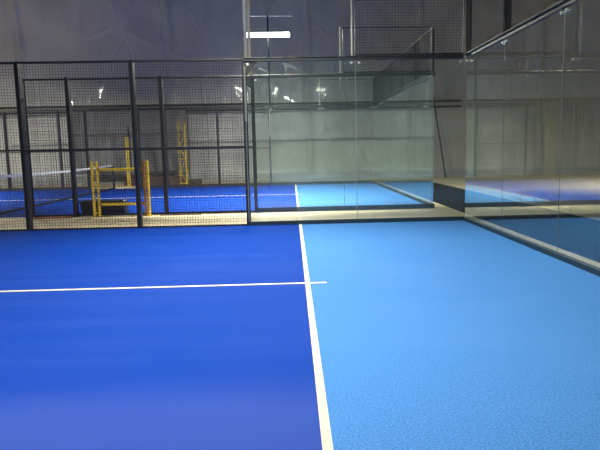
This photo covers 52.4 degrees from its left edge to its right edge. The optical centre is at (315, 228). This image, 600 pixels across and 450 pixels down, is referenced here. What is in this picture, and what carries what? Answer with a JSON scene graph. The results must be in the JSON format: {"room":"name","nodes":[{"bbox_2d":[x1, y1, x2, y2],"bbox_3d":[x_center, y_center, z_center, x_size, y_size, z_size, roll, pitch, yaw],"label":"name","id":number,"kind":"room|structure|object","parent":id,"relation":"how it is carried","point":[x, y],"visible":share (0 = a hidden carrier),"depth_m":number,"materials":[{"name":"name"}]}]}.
{"room":"sports hall","nodes":[
{"label":"sports hall","id":0,"kind":"room"},
{"bbox_2d":[0,0,599,185],"bbox_3d":[-3.762,-6.943,27.329,42.504,9.616,0.866,-1,7,-2],"label":"wall","id":1,"kind":"structure","parent":0,"point":[529,135],"depth_m":27.83,"materials":[{"name":"grey concrete"}]},
{"bbox_2d":[0,100,461,109],"bbox_3d":[-8.681,-5.456,27.302,30.600,0.120,0.475,-1,7,-2],"label":"pipe","id":2,"kind":"object","parent":1,"relation":"attached to","point":[404,101],"visible":0.62,"depth_m":27.33,"materials":[{"name":"black metal"}]},
{"bbox_2d":[1,105,461,115],"bbox_3d":[-8.676,-5.208,27.335,30.600,0.120,0.475,-1,7,-2],"label":"pipe","id":3,"kind":"object","parent":1,"relation":"attached to","point":[403,107],"visible":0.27,"depth_m":27.47,"materials":[{"name":"black metal"}]},
{"bbox_2d":[0,173,599,267],"bbox_3d":[-2.995,0.067,11.446,42.500,0.206,34.500,-1,7,-2],"label":"floor","id":4,"kind":"structure","parent":0,"point":[578,194],"depth_m":13.24,"materials":[{"name":"beige concrete"}]},
{"bbox_2d":[0,111,9,190],"bbox_3d":[-12.765,-2.893,23.117,1.988,3.000,0.040,-1,7,-2],"label":"mesh panel","id":5,"kind":"object","parent":4,"relation":"on","point":[1,111],"visible":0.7,"depth_m":23.18,"materials":[{"name":"paint"}]},
{"bbox_2d":[4,112,11,186],"bbox_3d":[-11.771,-2.932,23.271,0.180,3.024,0.194,-1,7,-2],"label":"fence post","id":6,"kind":"object","parent":4,"relation":"on","point":[5,112],"visible":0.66,"depth_m":23.18,"materials":[{"name":"metal"}]},
{"bbox_2d":[0,62,28,230],"bbox_3d":[-6.263,-1.420,10.887,1.988,3.000,0.040,-1,7,-2],"label":"mesh panel","id":7,"kind":"object","parent":4,"relation":"on","point":[6,150],"visible":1,"depth_m":10.93,"materials":[{"name":"paint"}]},
{"bbox_2d":[14,61,33,228],"bbox_3d":[-5.269,-1.459,11.041,0.180,3.024,0.194,-1,7,-2],"label":"fence post","id":8,"kind":"object","parent":4,"relation":"on","point":[20,78],"visible":0.42,"depth_m":10.98,"materials":[{"name":"metal"}]},
{"bbox_2d":[22,78,33,216],"bbox_3d":[-6.321,-1.731,13.278,0.180,3.024,0.194,-1,7,-2],"label":"fence post","id":9,"kind":"object","parent":4,"relation":"on","point":[22,78],"visible":0.25,"depth_m":13.32,"materials":[{"name":"metal"}]},
{"bbox_2d":[3,111,61,190],"bbox_3d":[-10.767,-2.941,23.192,1.988,3.000,0.040,-1,7,-2],"label":"mesh panel","id":10,"kind":"object","parent":4,"relation":"on","point":[50,127],"visible":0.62,"depth_m":23.17,"materials":[{"name":"paint"}]},
{"bbox_2d":[23,78,73,216],"bbox_3d":[-5.846,-1.758,13.413,0.948,3.000,0.040,-1,7,-2],"label":"mesh panel","id":11,"kind":"object","parent":4,"relation":"on","point":[38,80],"visible":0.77,"depth_m":13.39,"materials":[{"name":"paint"}]},
{"bbox_2d":[33,216,70,218],"bbox_3d":[-5.773,-0.230,13.262,0.860,0.030,0.160,-2,7,-6],"label":"plank","id":12,"kind":"object","parent":4,"relation":"on","point":[59,216],"visible":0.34,"depth_m":13.20,"materials":[{"name":"beige wood"}]},
{"bbox_2d":[56,110,63,180],"bbox_3d":[-9.773,-2.981,23.346,0.180,3.024,0.194,-1,7,-2],"label":"fence post","id":13,"kind":"object","parent":4,"relation":"on","point":[56,110],"visible":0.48,"depth_m":23.25,"materials":[{"name":"metal"}]},
{"bbox_2d":[64,77,78,216],"bbox_3d":[-5.362,-1.755,13.315,0.180,3.024,0.194,-1,7,-2],"label":"fence post","id":14,"kind":"object","parent":4,"relation":"on","point":[67,88],"visible":0.73,"depth_m":13.32,"materials":[{"name":"metal"}]},
{"bbox_2d":[57,110,88,189],"bbox_3d":[-9.269,-2.978,23.248,0.988,3.000,0.040,-1,7,-2],"label":"mesh panel","id":15,"kind":"object","parent":4,"relation":"on","point":[57,110],"visible":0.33,"depth_m":23.22,"materials":[{"name":"paint"}]},
{"bbox_2d":[15,60,139,230],"bbox_3d":[-4.266,-1.468,10.962,1.988,3.000,0.040,-1,7,-2],"label":"mesh panel","id":16,"kind":"object","parent":4,"relation":"on","point":[105,148],"visible":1,"depth_m":10.96,"materials":[{"name":"paint"}]},
{"bbox_2d":[84,110,90,188],"bbox_3d":[-8.774,-3.005,23.384,0.180,3.024,0.194,-1,7,-2],"label":"fence post","id":17,"kind":"object","parent":4,"relation":"on","point":[85,122],"visible":0.34,"depth_m":23.27,"materials":[{"name":"metal"}]},
{"bbox_2d":[69,77,164,215],"bbox_3d":[-4.368,-1.794,13.469,1.988,3.000,0.040,-1,7,-2],"label":"mesh panel","id":18,"kind":"object","parent":4,"relation":"on","point":[138,78],"visible":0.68,"depth_m":13.44,"materials":[{"name":"paint"}]},
{"bbox_2d":[90,160,151,215],"bbox_3d":[-4.260,-0.865,13.327,1.270,1.215,0.140,-1,7,-2],"label":"barrier","id":19,"kind":"object","parent":4,"relation":"on","point":[142,168],"visible":0.76,"depth_m":13.30,"materials":[{"name":"yellow metal"}]},
{"bbox_2d":[125,137,130,185],"bbox_3d":[-7.730,-2.729,25.069,0.210,2.000,0.210,-1,7,-2],"label":"lattice mast","id":20,"kind":"object","parent":4,"relation":"on","point":[129,174],"visible":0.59,"depth_m":25.04,"materials":[{"name":"yellow metal"}]},
{"bbox_2d":[72,108,190,177],"bbox_3d":[-8.049,-3.523,26.416,5.100,3.237,0.281,-2,7,-3],"label":"wall","id":21,"kind":"structure","parent":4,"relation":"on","point":[126,120],"depth_m":26.35,"materials":[{"name":"grey plastic"}]},
{"bbox_2d":[130,62,142,225],"bbox_3d":[-3.271,-1.508,11.117,0.180,3.024,0.194,-1,7,-2],"label":"fence post","id":22,"kind":"object","parent":4,"relation":"on","point":[130,62],"visible":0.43,"depth_m":11.06,"materials":[{"name":"metal"}]},
{"bbox_2d":[137,111,142,184],"bbox_3d":[-6.776,-3.054,23.459,0.180,3.024,0.194,-1,7,-2],"label":"fence post","id":23,"kind":"object","parent":4,"relation":"on","point":[138,111],"visible":0.34,"depth_m":23.40,"materials":[{"name":"metal"}]},
{"bbox_2d":[137,109,162,187],"bbox_3d":[-6.272,-3.051,23.361,0.988,3.000,0.040,-1,7,-2],"label":"mesh panel","id":24,"kind":"object","parent":4,"relation":"on","point":[158,154],"visible":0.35,"depth_m":23.34,"materials":[{"name":"paint"}]},
{"bbox_2d":[124,179,201,185],"bbox_3d":[-6.432,-1.927,25.680,3.200,0.200,0.350,-1,7,-2],"label":"timber beam","id":25,"kind":"structure","parent":4,"relation":"on","point":[190,180],"depth_m":25.52,"materials":[{"name":"brown wood"}]},
{"bbox_2d":[125,176,183,180],"bbox_3d":[-6.736,-2.107,25.675,2.500,0.170,0.280,-2,7,-4],"label":"timber beam","id":26,"kind":"structure","parent":25,"relation":"on","point":[161,177],"depth_m":25.54,"materials":[{"name":"brown wood"}]},
{"bbox_2d":[158,76,168,213],"bbox_3d":[-3.364,-1.803,13.390,0.180,3.024,0.194,-1,7,-2],"label":"fence post","id":27,"kind":"object","parent":4,"relation":"on","point":[160,90],"visible":0.74,"depth_m":13.39,"materials":[{"name":"metal"}]},
{"bbox_2d":[165,115,168,184],"bbox_3d":[-5.777,-3.078,23.497,0.180,3.024,0.194,-1,7,-2],"label":"fence post","id":28,"kind":"object","parent":4,"relation":"on","point":[165,115],"visible":0.24,"depth_m":23.43,"materials":[{"name":"metal"}]},
{"bbox_2d":[160,213,201,215],"bbox_3d":[-2.980,-0.305,13.457,0.900,0.022,0.090,-1,7,-2],"label":"plank","id":29,"kind":"object","parent":4,"relation":"on","point":[194,213],"visible":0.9,"depth_m":13.42,"materials":[{"name":"beige wood"}]},
{"bbox_2d":[177,121,187,183],"bbox_3d":[-5.498,-3.091,25.113,0.390,2.620,0.390,-1,7,-2],"label":"lattice mast","id":30,"kind":"object","parent":4,"relation":"on","point":[178,121],"visible":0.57,"depth_m":25.09,"materials":[{"name":"metal"}]},
{"bbox_2d":[130,59,248,227],"bbox_3d":[-2.268,-1.517,11.037,1.988,3.000,0.040,-1,7,-2],"label":"mesh panel","id":31,"kind":"object","parent":4,"relation":"on","point":[211,146],"visible":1,"depth_m":11.02,"materials":[{"name":"paint"}]},
{"bbox_2d":[164,108,218,187],"bbox_3d":[-4.773,-3.087,23.417,1.988,3.000,0.040,-1,7,-2],"label":"mesh panel","id":32,"kind":"object","parent":4,"relation":"on","point":[209,153],"visible":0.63,"depth_m":23.42,"materials":[{"name":"paint"}]},
{"bbox_2d":[162,76,254,213],"bbox_3d":[-2.370,-1.843,13.544,1.988,3.000,0.040,-1,7,-2],"label":"mesh panel","id":33,"kind":"object","parent":4,"relation":"on","point":[205,77],"visible":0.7,"depth_m":13.53,"materials":[{"name":"paint"}]},
{"bbox_2d":[0,183,422,217],"bbox_3d":[-6.115,-0.911,18.579,17.150,0.015,10.000,-1,7,-2],"label":"court","id":34,"kind":"object","parent":4,"relation":"on","point":[366,193],"visible":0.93,"depth_m":17.75,"materials":[{"name":"blue carpet"}]},
{"bbox_2d":[0,164,116,214],"bbox_3d":[-7.538,-1.352,18.464,0.200,0.949,9.900,-1,7,-2],"label":"net","id":35,"kind":"object","parent":34,"relation":"on","point":[85,170],"visible":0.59,"depth_m":17.07,"materials":[{"name":"fabric"}]},
{"bbox_2d":[79,199,127,213],"bbox_3d":[-4.856,-0.492,13.973,1.020,0.300,0.417,-1,7,-2],"label":"storage box","id":36,"kind":"object","parent":34,"relation":"on","point":[86,203],"visible":0.36,"depth_m":13.82,"materials":[{"name":"black plastic"}]},
{"bbox_2d":[216,108,220,185],"bbox_3d":[-3.779,-3.127,23.572,0.180,3.024,0.194,-1,7,-2],"label":"fence post","id":37,"kind":"object","parent":4,"relation":"on","point":[216,108],"visible":0.34,"depth_m":23.45,"materials":[{"name":"metal"}]},
{"bbox_2d":[217,107,270,185],"bbox_3d":[-2.775,-3.136,23.492,1.988,3.000,0.040,-1,7,-2],"label":"mesh panel","id":38,"kind":"object","parent":4,"relation":"on","point":[260,118],"visible":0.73,"depth_m":23.50,"materials":[{"name":"paint"}]},
{"bbox_2d":[242,0,256,225],"bbox_3d":[-1.278,-3.236,10.890,1.850,6.432,0.410,-1,7,-2],"label":"floodlight pole","id":39,"kind":"object","parent":4,"relation":"on","point":[251,65],"visible":0.64,"depth_m":10.97,"materials":[{"name":"metal"}]},
{"bbox_2d":[240,0,260,212],"bbox_3d":[-1.427,-3.551,13.326,1.850,6.432,0.412,-1,7,-2],"label":"floodlight pole","id":40,"kind":"object","parent":4,"relation":"on","point":[250,80],"visible":0.98,"depth_m":13.36,"materials":[{"name":"metal"}]},
{"bbox_2d":[242,15,291,181],"bbox_3d":[-1.785,-4.854,23.343,1.850,6.432,0.414,-1,7,-2],"label":"floodlight pole","id":41,"kind":"object","parent":4,"relation":"on","point":[267,34],"visible":0.82,"depth_m":22.98,"materials":[{"name":"paint"}]},
{"bbox_2d":[0,220,599,449],"bbox_3d":[-5.607,0.708,6.124,17.150,0.015,10.000,-1,7,-2],"label":"court","id":42,"kind":"object","parent":4,"relation":"on","point":[459,334],"visible":1,"depth_m":4.42,"materials":[{"name":"blue carpet"}]},
{"bbox_2d":[271,180,373,184],"bbox_3d":[0.274,-1.774,23.801,4.050,0.127,0.055,-1,7,-2],"label":"channel","id":43,"kind":"object","parent":4,"relation":"on","point":[358,181],"visible":0.82,"depth_m":23.77,"materials":[{"name":"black metal"}]},
{"bbox_2d":[321,107,371,180],"bbox_3d":[1.219,-3.243,23.643,1.994,2.890,0.048,-1,7,-2],"label":"wall panel","id":44,"kind":"object","parent":43,"relation":"on","point":[371,107],"visible":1,"depth_m":23.51,"materials":[{"name":"glass"}]},
{"bbox_3d":[-0.779,-3.195,23.568,1.994,2.890,0.048,-1,7,-2],"label":"wall panel","id":45,"kind":"object","parent":43,"relation":"on","visible":0},
{"bbox_2d":[269,105,371,107],"bbox_3d":[0.176,-4.672,23.405,3.964,0.065,0.096,-1,7,-2],"label":"rail","id":46,"kind":"object","parent":45,"relation":"on","point":[335,105],"visible":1,"depth_m":23.38,"materials":[{"name":"black metal"}]},
{"bbox_2d":[321,79,371,104],"bbox_3d":[1.167,-5.227,23.381,1.970,0.976,0.040,-1,7,-2],"label":"mesh panel","id":47,"kind":"object","parent":46,"relation":"on","point":[351,82],"visible":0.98,"depth_m":23.38,"materials":[{"name":"paint"}]},
{"bbox_2d":[258,204,434,211],"bbox_3d":[0.681,-0.465,13.840,4.050,0.097,0.055,-1,7,-2],"label":"channel","id":48,"kind":"object","parent":4,"relation":"on","point":[397,206],"visible":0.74,"depth_m":13.81,"materials":[{"name":"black metal"}]},
{"bbox_2d":[255,77,344,205],"bbox_3d":[-0.371,-1.901,13.616,1.994,2.890,0.048,-1,7,-2],"label":"wall panel","id":49,"kind":"object","parent":48,"relation":"on","point":[342,77],"visible":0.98,"depth_m":13.64,"materials":[{"name":"glass"}]},
{"bbox_2d":[254,72,431,77],"bbox_3d":[0.581,-3.381,13.473,3.964,0.065,0.096,-1,7,-2],"label":"rail","id":50,"kind":"object","parent":49,"relation":"on","point":[420,73],"visible":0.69,"depth_m":13.43,"materials":[{"name":"black metal"}]},
{"bbox_2d":[339,27,341,73],"bbox_3d":[0.533,-3.913,13.399,0.080,1.010,0.056,-1,7,-2],"label":"post","id":51,"kind":"object","parent":50,"relation":"on","point":[339,27],"visible":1,"depth_m":13.37,"materials":[{"name":"metal"}]},
{"bbox_2d":[342,26,431,72],"bbox_3d":[1.573,-3.934,13.433,1.970,0.976,0.040,-1,7,-2],"label":"mesh panel","id":52,"kind":"object","parent":50,"relation":"on","point":[414,27],"visible":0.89,"depth_m":13.43,"materials":[{"name":"paint"}]},
{"bbox_2d":[343,76,432,167],"bbox_3d":[1.627,-1.950,13.691,1.994,2.890,0.048,-1,7,-2],"label":"wall panel","id":53,"kind":"object","parent":48,"relation":"on","point":[429,76],"visible":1,"depth_m":13.62,"materials":[{"name":"glass"}]},
{"bbox_2d":[249,216,465,224],"bbox_3d":[0.782,-0.134,11.349,4.050,0.084,0.055,-1,7,-2],"label":"channel","id":54,"kind":"object","parent":4,"relation":"on","point":[453,218],"visible":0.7,"depth_m":11.32,"materials":[{"name":"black metal"}]},
{"bbox_2d":[244,61,355,220],"bbox_3d":[-0.271,-1.576,11.113,1.994,2.890,0.048,-1,7,-2],"label":"wall panel","id":55,"kind":"object","parent":54,"relation":"on","point":[247,64],"visible":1,"depth_m":11.06,"materials":[{"name":"glass"}]},
{"bbox_2d":[243,55,462,61],"bbox_3d":[0.683,-3.053,10.950,3.964,0.065,0.096,-1,7,-2],"label":"rail","id":56,"kind":"object","parent":55,"relation":"on","point":[404,57],"visible":1,"depth_m":10.93,"materials":[{"name":"black metal"}]},
{"bbox_2d":[351,0,352,55],"bbox_3d":[0.636,-3.586,10.887,0.080,1.010,0.056,-1,7,-2],"label":"post","id":57,"kind":"object","parent":56,"relation":"on","point":[351,0],"visible":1,"depth_m":10.89,"materials":[{"name":"metal"}]},
{"bbox_2d":[354,0,463,55],"bbox_3d":[1.675,-3.608,10.926,1.970,0.976,0.040,-1,7,-2],"label":"mesh panel","id":58,"kind":"object","parent":56,"relation":"on","point":[406,3],"visible":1,"depth_m":10.93,"materials":[{"name":"paint"}]},
{"bbox_2d":[355,60,464,189],"bbox_3d":[1.727,-1.624,11.188,1.994,2.890,0.048,-1,7,-2],"label":"wall panel","id":59,"kind":"object","parent":54,"relation":"on","point":[460,60],"visible":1,"depth_m":11.13,"materials":[{"name":"glass"}]},
{"bbox_2d":[373,181,431,203],"bbox_3d":[2.478,-1.154,18.898,0.055,0.084,10.000,-1,7,-2],"label":"channel","id":60,"kind":"object","parent":4,"relation":"on","point":[377,183],"visible":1,"depth_m":17.32,"materials":[{"name":"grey metal"}]},
{"bbox_2d":[373,103,381,181],"bbox_3d":[2.283,-3.136,22.669,0.048,2.890,1.992,-1,7,-2],"label":"wall panel","id":61,"kind":"object","parent":60,"relation":"on","point":[380,103],"visible":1,"depth_m":23.43,"materials":[{"name":"glass"}]},
{"bbox_3d":[2.444,-2.621,18.706,0.048,2.890,1.992,-1,7,-2],"label":"wall panel","id":62,"kind":"object","parent":60,"relation":"on","visible":0},
{"bbox_2d":[373,73,434,106],"bbox_3d":[2.406,-4.076,18.515,0.096,0.065,10.000,-1,7,-2],"label":"rail","id":63,"kind":"object","parent":62,"relation":"on","point":[424,78],"visible":0.96,"depth_m":16.73,"materials":[{"name":"grey metal"}]},
{"bbox_2d":[373,76,380,103],"bbox_3d":[2.242,-5.119,22.410,0.040,0.980,1.960,-1,7,-2],"label":"mesh panel","id":64,"kind":"object","parent":63,"relation":"on","point":[376,82],"visible":0.81,"depth_m":22.49,"materials":[{"name":"paint"}]},
{"bbox_2d":[380,64,389,99],"bbox_3d":[2.323,-4.862,20.428,0.040,0.980,1.960,-1,7,-2],"label":"mesh panel","id":65,"kind":"object","parent":63,"relation":"on","point":[385,90],"visible":0.75,"depth_m":20.42,"materials":[{"name":"paint"}]},
{"bbox_2d":[390,55,401,94],"bbox_3d":[2.404,-4.604,18.446,0.040,0.980,1.960,-1,7,-2],"label":"mesh panel","id":66,"kind":"object","parent":63,"relation":"on","point":[395,85],"visible":0.7,"depth_m":18.46,"materials":[{"name":"paint"}]},
{"bbox_2d":[401,43,415,88],"bbox_3d":[2.485,-4.346,16.465,0.040,0.980,1.960,-1,7,-2],"label":"mesh panel","id":67,"kind":"object","parent":63,"relation":"on","point":[404,79],"visible":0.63,"depth_m":16.55,"materials":[{"name":"paint"}]},
{"bbox_2d":[415,27,433,80],"bbox_3d":[2.565,-4.089,14.483,0.040,0.980,1.960,-1,7,-2],"label":"mesh panel","id":68,"kind":"object","parent":63,"relation":"on","point":[429,46],"visible":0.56,"depth_m":14.38,"materials":[{"name":"paint"}]},
{"bbox_2d":[433,97,446,177],"bbox_3d":[5.543,-4.092,27.322,0.084,3.635,1.254,-3,8,-16],"label":"leaning pole","id":69,"kind":"object","parent":4,"relation":"on","point":[433,97],"visible":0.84,"depth_m":27.29,"materials":[{"name":"metal"}]},
{"bbox_2d":[463,217,599,276],"bbox_3d":[2.905,0.207,8.424,0.055,0.084,6.000,-1,7,-2],"label":"channel","id":70,"kind":"object","parent":4,"relation":"on","point":[577,263],"visible":0.9,"depth_m":7.84,"materials":[{"name":"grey metal"}]},
{"bbox_2d":[464,41,504,215],"bbox_3d":[2.791,-1.518,10.214,0.048,2.890,1.992,-1,7,-2],"label":"wall panel","id":71,"kind":"object","parent":70,"relation":"on","point":[502,42],"visible":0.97,"depth_m":11.18,"materials":[{"name":"glass"}]},
{"bbox_2d":[501,11,564,216],"bbox_3d":[2.871,-1.260,8.232,0.048,2.890,1.992,-1,7,-2],"label":"wall panel","id":72,"kind":"object","parent":70,"relation":"on","point":[561,12],"visible":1,"depth_m":9.12,"materials":[{"name":"glass"}]},
{"bbox_2d":[464,0,581,58],"bbox_3d":[2.833,-2.715,8.042,0.096,0.065,6.000,-1,7,-2],"label":"rail","id":73,"kind":"object","parent":72,"relation":"on","point":[564,4],"visible":1,"depth_m":8.17,"materials":[{"name":"metal"}]},
{"bbox_2d":[468,0,471,50],"bbox_3d":[2.776,-3.656,10.945,0.086,1.049,0.120,-1,7,-2],"label":"post","id":74,"kind":"object","parent":73,"relation":"on","point":[470,13],"visible":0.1,"depth_m":10.93,"materials":[{"name":"metal"}]},
{"bbox_2d":[466,0,504,52],"bbox_3d":[2.750,-3.500,9.955,0.040,0.980,1.960,-1,7,-2],"label":"mesh panel","id":75,"kind":"object","parent":73,"relation":"on","point":[485,2],"visible":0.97,"depth_m":10.17,"materials":[{"name":"paint"}]},
{"bbox_2d":[507,0,511,28],"bbox_3d":[2.857,-3.398,8.963,0.086,1.049,0.120,-1,7,-2],"label":"post","id":76,"kind":"object","parent":73,"relation":"on","point":[509,15],"visible":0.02,"depth_m":8.97,"materials":[{"name":"metal"}]},
{"bbox_2d":[504,0,562,32],"bbox_3d":[2.831,-3.243,7.973,0.040,0.980,1.960,-1,7,-2],"label":"mesh panel","id":77,"kind":"object","parent":73,"relation":"on","point":[506,29],"visible":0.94,"depth_m":8.49,"materials":[{"name":"paint"}]},
{"bbox_2d":[557,8,570,247],"bbox_3d":[2.952,-1.002,6.251,0.048,2.890,1.992,-1,7,-2],"label":"wall panel","id":78,"kind":"object","parent":70,"relation":"on","point":[566,9],"visible":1,"depth_m":7.21,"materials":[{"name":"glass"}]},
{"bbox_2d":[525,192,553,203],"bbox_3d":[5.371,-0.747,14.659,0.732,0.257,0.565,-1,7,-2],"label":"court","id":79,"kind":"object","parent":4,"relation":"on","point":[540,198],"visible":1,"depth_m":14.53,"materials":[{"name":"blue"}]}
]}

